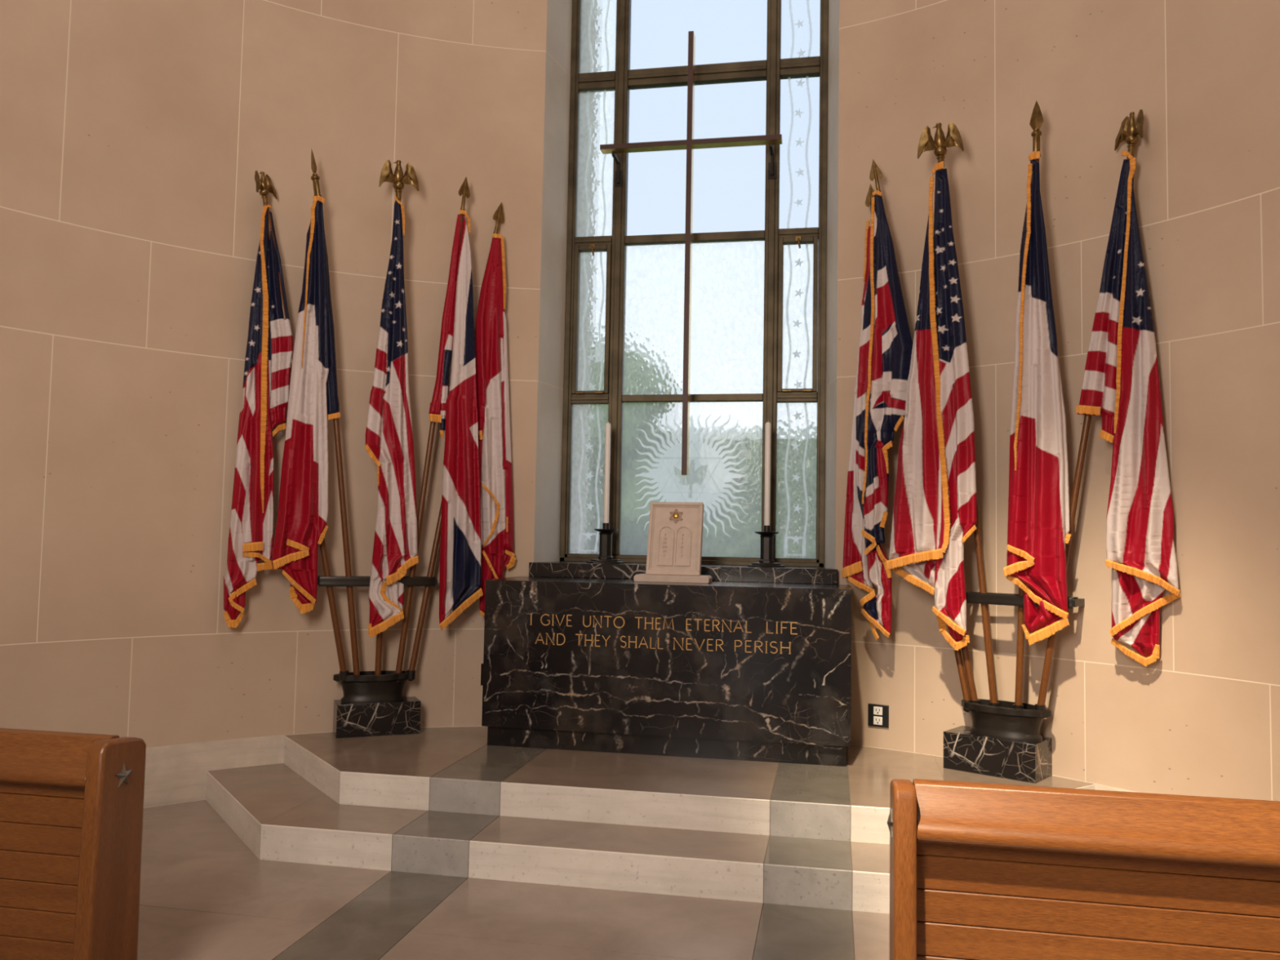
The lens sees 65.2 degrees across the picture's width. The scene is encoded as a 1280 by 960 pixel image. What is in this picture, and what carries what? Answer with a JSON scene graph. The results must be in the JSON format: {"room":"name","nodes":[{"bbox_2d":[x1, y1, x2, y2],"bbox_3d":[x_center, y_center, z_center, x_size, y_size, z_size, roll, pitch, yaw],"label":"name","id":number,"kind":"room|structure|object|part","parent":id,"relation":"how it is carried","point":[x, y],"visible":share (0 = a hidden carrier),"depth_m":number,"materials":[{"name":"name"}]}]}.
{"room":"house of worship","nodes":[
{"label":"house of worship","id":0,"kind":"room"},
{"bbox_2d":[0,0,546,747],"bbox_3d":[-2.089,-2.398,3.592,3.872,7.663,7.400,0,-3,11],"label":"wall","id":1,"kind":"structure","parent":0,"point":[140,131],"depth_m":6.09,"materials":[{"name":"stone"}]},
{"bbox_2d":[143,731,333,808],"bbox_3d":[-2.864,1.553,2.868,2.519,0.343,7.011,1,-3,-4],"label":"baseboard","id":2,"kind":"structure","parent":1,"relation":"attached to","point":[175,774],"depth_m":5.96,"materials":[{"name":"stone"}]},
{"bbox_2d":[317,576,437,586],"bbox_3d":[-1.690,0.649,6.427,0.748,0.060,0.205,2,-4,-23],"label":"rail","id":3,"kind":"object","parent":1,"relation":"attached to","point":[341,581],"visible":0.83,"depth_m":6.30,"materials":[{"name":"brown metal"}]},
{"bbox_2d":[228,0,572,634],"bbox_3d":[-2.224,-2.191,7.918,3.571,7.564,1.332,0,-3,11],"label":"jamb","id":4,"kind":"structure","parent":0,"point":[559,12],"depth_m":7.08,"materials":[{"name":"stone"}]},
{"bbox_2d":[528,561,837,584],"bbox_3d":[0.294,0.621,6.743,2.030,0.096,0.462,0,-3,11],"label":"window ledge","id":5,"kind":"object","parent":4,"relation":"attached to","point":[722,573],"visible":0.69,"depth_m":6.48,"materials":[{"name":"black stone"}]},
{"bbox_2d":[586,523,624,563],"bbox_3d":[-0.236,0.434,6.893,0.248,0.275,0.193,0,-3,11],"label":"candlestick","id":6,"kind":"object","parent":5,"relation":"on","point":[605,556],"visible":1,"depth_m":6.85,"materials":[{"name":"brown metal"}]},
{"bbox_3d":[-0.236,0.452,6.892,0.096,0.186,0.096,0,-3,11],"label":"stem","id":7,"kind":"part","parent":6,"relation":"part of","materials":[{"name":"brown metal"}]},
{"bbox_2d":[602,523,609,528],"bbox_3d":[-0.234,0.322,6.900,0.048,0.051,0.048,0,-3,11],"label":"socket","id":8,"kind":"object","parent":6,"relation":"attached to","point":[605,526],"depth_m":6.88,"materials":[{"name":"brown metal"}]},
{"bbox_2d":[603,422,610,523],"bbox_3d":[-0.227,-0.049,6.921,0.037,0.716,0.037,0,-3,11],"label":"candle","id":9,"kind":"object","parent":6,"relation":"in","point":[607,436],"visible":1,"depth_m":6.91,"materials":[{"name":"white wax"}]},
{"bbox_2d":[746,525,785,567],"bbox_3d":[0.847,0.441,6.685,0.248,0.275,0.193,0,-3,11],"label":"candlestick","id":10,"kind":"object","parent":5,"relation":"on","point":[766,560],"visible":1,"depth_m":6.64,"materials":[{"name":"brown metal"}]},
{"bbox_3d":[0.846,0.460,6.684,0.096,0.186,0.096,0,-3,11],"label":"stem","id":11,"kind":"part","parent":10,"relation":"part of","materials":[{"name":"brown metal"}]},
{"bbox_2d":[763,525,770,531],"bbox_3d":[0.849,0.330,6.691,0.048,0.051,0.048,0,-3,11],"label":"socket","id":12,"kind":"object","parent":10,"relation":"attached to","point":[766,528],"depth_m":6.67,"materials":[{"name":"brown metal"}]},
{"bbox_2d":[764,422,770,525],"bbox_3d":[0.855,-0.041,6.713,0.037,0.716,0.037,0,-3,11],"label":"candle","id":13,"kind":"object","parent":10,"relation":"in","point":[767,428],"visible":1,"depth_m":6.70,"materials":[{"name":"white wax"}]},
{"bbox_2d":[559,0,828,567],"bbox_3d":[0.400,-2.487,7.183,1.861,6.164,0.119,0,-3,11],"label":"window","id":14,"kind":"structure","parent":4,"relation":"in","point":[759,264],"depth_m":7.13,"materials":[{"name":"clear glass"}]},
{"bbox_3d":[-0.363,-0.017,7.195,0.293,1.094,0.001,0,-3,11],"label":"pane","id":15,"kind":"part","parent":14,"relation":"part of","materials":[{"name":"clear glass"}]},
{"bbox_3d":[-0.343,-1.157,7.263,0.293,1.111,0.001,0,-3,11],"label":"pane","id":16,"kind":"part","parent":14,"relation":"part of","materials":[{"name":"clear glass"}]},
{"bbox_3d":[-0.322,-2.328,7.332,0.293,1.156,0.001,0,-3,11],"label":"pane","id":17,"kind":"part","parent":14,"relation":"part of","materials":[{"name":"clear glass"}]},
{"bbox_3d":[-0.300,-3.523,7.402,0.293,1.157,0.001,0,-3,11],"label":"pane","id":18,"kind":"part","parent":14,"relation":"part of","materials":[{"name":"clear glass"}]},
{"bbox_2d":[600,31,782,475],"bbox_3d":[0.350,-1.557,6.955,1.256,3.070,0.277,0,-3,11],"label":"cross","id":19,"kind":"object","parent":14,"relation":"attached to","point":[690,144],"visible":1,"depth_m":6.85,"materials":[{"name":"brown metal"}]},
{"bbox_3d":[0.359,-0.012,7.056,1.038,1.094,0.001,0,-3,11],"label":"pane","id":20,"kind":"part","parent":14,"relation":"part of","materials":[{"name":"clear glass"}]},
{"bbox_3d":[0.380,-1.152,7.124,1.038,1.111,0.001,0,-3,11],"label":"pane","id":21,"kind":"part","parent":14,"relation":"part of","materials":[{"name":"clear glass"}]},
{"bbox_3d":[0.401,-2.323,7.193,1.038,1.156,0.001,0,-3,11],"label":"pane","id":22,"kind":"part","parent":14,"relation":"part of","materials":[{"name":"clear glass"}]},
{"bbox_3d":[0.423,-3.518,7.263,1.038,1.157,0.001,0,-3,11],"label":"pane","id":23,"kind":"part","parent":14,"relation":"part of","materials":[{"name":"clear glass"}]},
{"bbox_3d":[1.082,-0.007,6.917,0.293,1.094,0.001,0,-3,11],"label":"pane","id":24,"kind":"part","parent":14,"relation":"part of","materials":[{"name":"clear glass"}]},
{"bbox_3d":[1.124,-2.318,7.054,0.293,1.156,0.001,0,-3,11],"label":"pane","id":25,"kind":"part","parent":14,"relation":"part of","materials":[{"name":"clear glass"}]},
{"bbox_3d":[1.145,-3.513,7.124,0.293,1.157,0.001,0,-3,11],"label":"pane","id":26,"kind":"part","parent":14,"relation":"part of","materials":[{"name":"clear glass"}]},
{"bbox_3d":[1.102,-1.147,6.984,0.293,1.111,0.001,0,-3,11],"label":"pane","id":27,"kind":"part","parent":14,"relation":"part of","materials":[{"name":"clear glass"}]},
{"bbox_2d":[137,800,889,959],"bbox_3d":[-0.459,1.809,2.871,8.000,0.080,8.000,0,-3,11],"label":"floor","id":28,"kind":"structure","parent":0,"point":[204,895],"depth_m":4.22,"materials":[{"name":"stone"}]},
{"bbox_2d":[0,728,146,959],"bbox_3d":[-2.663,1.297,3.429,2.014,0.928,0.240,0,-3,11],"label":"pew","id":29,"kind":"object","parent":28,"relation":"on","point":[72,803],"visible":1,"depth_m":3.25,"materials":[{"name":"brown wood"}]},
{"bbox_3d":[-2.697,0.909,3.443,1.938,0.151,0.161,0,-3,11],"label":"rail","id":30,"kind":"part","parent":29,"relation":"part of","materials":[{"name":"brown wood"}]},
{"bbox_3d":[-1.719,1.303,3.247,0.062,0.928,0.240,0,-3,11],"label":"panel","id":31,"kind":"part","parent":29,"relation":"part of","materials":[{"name":"brown wood"}]},
{"bbox_2d":[205,738,941,913],"bbox_3d":[0.084,1.860,5.693,5.741,0.170,2.257,0,-3,11],"label":"step","id":32,"kind":"structure","parent":28,"relation":"on","point":[315,828],"depth_m":4.74,"materials":[{"name":"beige stone"}]},
{"bbox_2d":[283,726,1095,844],"bbox_3d":[0.128,1.704,5.920,5.373,0.170,1.816,0,-3,11],"label":"step","id":33,"kind":"structure","parent":32,"relation":"on","point":[851,802],"depth_m":5.28,"materials":[{"name":"beige stone"}]},
{"bbox_2d":[333,669,421,737],"bbox_3d":[-1.686,1.410,6.393,0.535,0.406,0.214,2,-4,-23],"label":"flag stand","id":34,"kind":"object","parent":33,"relation":"on","point":[371,704],"visible":0.99,"depth_m":6.30,"materials":[{"name":"black stone"}]},
{"bbox_2d":[222,170,346,671],"bbox_3d":[-2.141,-0.341,6.217,0.740,3.143,0.173,2,-4,-23],"label":"flag","id":35,"kind":"object","parent":34,"relation":"on","point":[268,357],"visible":1,"depth_m":6.11,"materials":[{"name":"multicoloured fabric"}]},
{"bbox_2d":[271,149,359,675],"bbox_3d":[-1.960,-0.408,6.239,0.566,3.361,0.138,3,-4,-28],"label":"flag","id":36,"kind":"object","parent":34,"relation":"on","point":[301,526],"visible":1,"depth_m":6.17,"materials":[{"name":"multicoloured fabric"}]},
{"bbox_2d":[339,670,348,681],"bbox_3d":[-1.856,1.231,6.277,0.056,0.067,0.056,2,-4,-23],"label":"socket","id":37,"kind":"object","parent":34,"relation":"attached to","point":[344,675],"depth_m":6.26,"materials":[{"name":"brown metal"}]},
{"bbox_2d":[364,160,418,675],"bbox_3d":[-1.576,-0.395,6.415,0.364,3.372,0.162,2,-4,-23],"label":"flag","id":38,"kind":"object","parent":34,"relation":"on","point":[389,442],"visible":1,"depth_m":6.37,"materials":[{"name":"multicoloured fabric"}]},
{"bbox_2d":[406,669,415,680],"bbox_3d":[-1.472,1.256,6.436,0.056,0.067,0.056,2,-4,-23],"label":"socket","id":39,"kind":"object","parent":34,"relation":"attached to","point":[411,674],"depth_m":6.41,"materials":[{"name":"brown metal"}]},
{"bbox_2d":[395,177,483,673],"bbox_3d":[-1.266,-0.373,6.527,0.545,3.317,0.115,2,-3,-15],"label":"flag","id":40,"kind":"object","parent":34,"relation":"on","point":[460,571],"visible":1,"depth_m":6.53,"materials":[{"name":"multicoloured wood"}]},
{"bbox_2d":[408,202,515,670],"bbox_3d":[-1.136,-0.314,6.635,0.691,3.193,0.111,2,-4,-23],"label":"flag","id":41,"kind":"object","parent":34,"relation":"on","point":[497,548],"visible":0.95,"depth_m":6.68,"materials":[{"name":"red fabric"}]},
{"bbox_2d":[480,576,851,766],"bbox_3d":[0.173,1.135,6.188,2.203,1.000,0.662,0,-3,11],"label":"altar","id":42,"kind":"object","parent":33,"relation":"on","point":[744,671],"visible":1,"depth_m":5.86,"materials":[{"name":"black stone"}]},
{"bbox_2d":[633,502,712,583],"bbox_3d":[0.218,0.390,6.324,0.472,0.505,0.231,0,-3,11],"label":"plaque","id":43,"kind":"object","parent":42,"relation":"on","point":[675,532],"visible":1,"depth_m":6.32,"materials":[{"name":"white stone"}]},
{"bbox_3d":[0.223,0.375,6.350,0.340,0.473,0.180,0,-3,11],"label":"panel","id":44,"kind":"part","parent":43,"relation":"part of","materials":[{"name":"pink stone"}]},
{"bbox_2d":[943,698,1052,783],"bbox_3d":[2.020,1.432,5.608,0.559,0.405,0.272,-2,-4,41],"label":"flag stand","id":45,"kind":"object","parent":33,"relation":"on","point":[1004,740],"visible":0.97,"depth_m":5.50,"materials":[{"name":"black stone"}]},
{"bbox_2d":[841,183,970,700],"bbox_3d":[1.604,-0.284,6.053,0.816,3.196,0.108,-1,-4,36],"label":"flag","id":46,"kind":"object","parent":45,"relation":"on","point":[855,563],"visible":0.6,"depth_m":6.20,"materials":[{"name":"multicoloured fabric"}]},
{"bbox_2d":[855,159,977,700],"bbox_3d":[1.631,-0.359,5.969,0.753,3.324,0.126,-2,-4,39],"label":"flag","id":47,"kind":"object","parent":45,"relation":"on","point":[886,347],"visible":1,"depth_m":6.08,"materials":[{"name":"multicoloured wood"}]},
{"bbox_2d":[885,121,997,702],"bbox_3d":[1.740,-0.410,5.822,0.622,3.411,0.171,-1,-4,35],"label":"flag","id":48,"kind":"object","parent":45,"relation":"on","point":[935,510],"visible":1,"depth_m":5.78,"materials":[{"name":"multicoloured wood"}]},
{"bbox_2d":[962,699,970,712],"bbox_3d":[1.870,1.289,5.709,0.056,0.067,0.056,-2,-4,41],"label":"socket","id":49,"kind":"object","parent":45,"relation":"attached to","point":[965,709],"depth_m":5.69,"materials":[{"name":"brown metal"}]},
{"bbox_2d":[969,699,980,704],"bbox_3d":[1.902,1.283,5.682,0.056,0.067,0.056,-2,-4,41],"label":"socket","id":50,"kind":"object","parent":45,"relation":"attached to","point":[978,701],"depth_m":5.66,"materials":[{"name":"brown metal"}]},
{"bbox_2d":[989,702,999,706],"bbox_3d":[1.985,1.280,5.610,0.056,0.067,0.056,-2,-4,41],"label":"socket","id":51,"kind":"object","parent":45,"relation":"attached to","point":[997,704],"depth_m":5.59,"materials":[{"name":"brown metal"}]},
{"bbox_2d":[1013,703,1023,709],"bbox_3d":[2.087,1.274,5.523,0.056,0.067,0.056,-2,-4,41],"label":"socket","id":52,"kind":"object","parent":45,"relation":"attached to","point":[1014,706],"depth_m":5.50,"materials":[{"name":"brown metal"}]},
{"bbox_2d":[1003,101,1071,705],"bbox_3d":[2.182,-0.426,5.488,0.343,3.412,0.161,-2,-4,41],"label":"flag","id":53,"kind":"object","parent":45,"relation":"on","point":[1038,522],"visible":1,"depth_m":5.46,"materials":[{"name":"red fabric"}]},
{"bbox_2d":[1035,703,1045,713],"bbox_3d":[2.178,1.256,5.447,0.056,0.067,0.056,-2,-4,41],"label":"socket","id":54,"kind":"object","parent":45,"relation":"attached to","point":[1040,708],"depth_m":5.42,"materials":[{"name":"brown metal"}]},
{"bbox_2d":[1036,109,1180,705],"bbox_3d":[2.451,-0.344,5.303,0.725,3.210,0.166,-2,-4,41],"label":"flag","id":55,"kind":"object","parent":45,"relation":"on","point":[1121,385],"visible":1,"depth_m":5.17,"materials":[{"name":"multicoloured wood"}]},
{"bbox_2d":[886,778,1279,959],"bbox_3d":[1.741,1.331,2.657,2.114,0.928,0.240,0,-3,11],"label":"pew","id":56,"kind":"object","parent":28,"relation":"on","point":[979,871],"visible":1,"depth_m":2.73,"materials":[{"name":"brown wood"}]},
{"bbox_3d":[0.747,1.324,2.848,0.062,0.928,0.240,0,-3,11],"label":"panel","id":57,"kind":"part","parent":56,"relation":"part of","materials":[{"name":"brown wood"}]},
{"bbox_3d":[1.782,0.944,2.657,2.038,0.151,0.161,0,-3,11],"label":"rail","id":58,"kind":"part","parent":56,"relation":"part of","materials":[{"name":"brown wood"}]},
{"bbox_2d":[824,0,1199,671],"bbox_3d":[3.106,-2.155,6.891,3.571,7.564,1.332,0,-3,11],"label":"wall","id":59,"kind":"structure","parent":0,"point":[833,5],"depth_m":6.70,"materials":[{"name":"stone"}]},
{"bbox_2d":[835,0,1279,800],"bbox_3d":[1.376,-2.374,2.925,3.872,7.663,7.400,0,-3,11],"label":"wall","id":60,"kind":"structure","parent":0,"point":[1203,75],"depth_m":5.46,"materials":[{"name":"stone"}]},
{"bbox_2d":[867,703,888,728],"bbox_3d":[1.476,1.460,6.202,0.130,0.136,0.018,-1,-4,31],"label":"wall outlet","id":61,"kind":"object","parent":60,"relation":"attached to","point":[877,714],"visible":1,"depth_m":6.20,"materials":[{"name":"black plastic"}]},
{"bbox_2d":[873,715,882,724],"bbox_3d":[1.472,1.489,6.196,0.056,0.050,0.005,-1,-4,31],"label":"socket","id":62,"kind":"object","parent":61,"relation":"attached to","point":[877,720],"depth_m":6.19,"materials":[{"name":"white plastic"}]},
{"bbox_2d":[873,706,882,715],"bbox_3d":[1.474,1.429,6.199,0.056,0.050,0.005,-1,-4,31],"label":"socket","id":63,"kind":"object","parent":61,"relation":"attached to","point":[877,710],"depth_m":6.20,"materials":[{"name":"white plastic"}]},
{"bbox_2d":[965,591,1084,608],"bbox_3d":[2.131,0.670,5.600,0.628,0.060,0.215,-2,-4,41],"label":"rail","id":64,"kind":"object","parent":60,"relation":"attached to","point":[993,598],"visible":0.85,"depth_m":5.57,"materials":[{"name":"brown metal"}]},
{"bbox_2d":[1052,774,1137,792],"bbox_3d":[1.775,1.585,1.974,2.519,0.343,7.011,-1,-4,25],"label":"baseboard","id":65,"kind":"structure","parent":60,"relation":"attached to","point":[1097,787],"depth_m":5.32,"materials":[{"name":"stone"}]}
]}

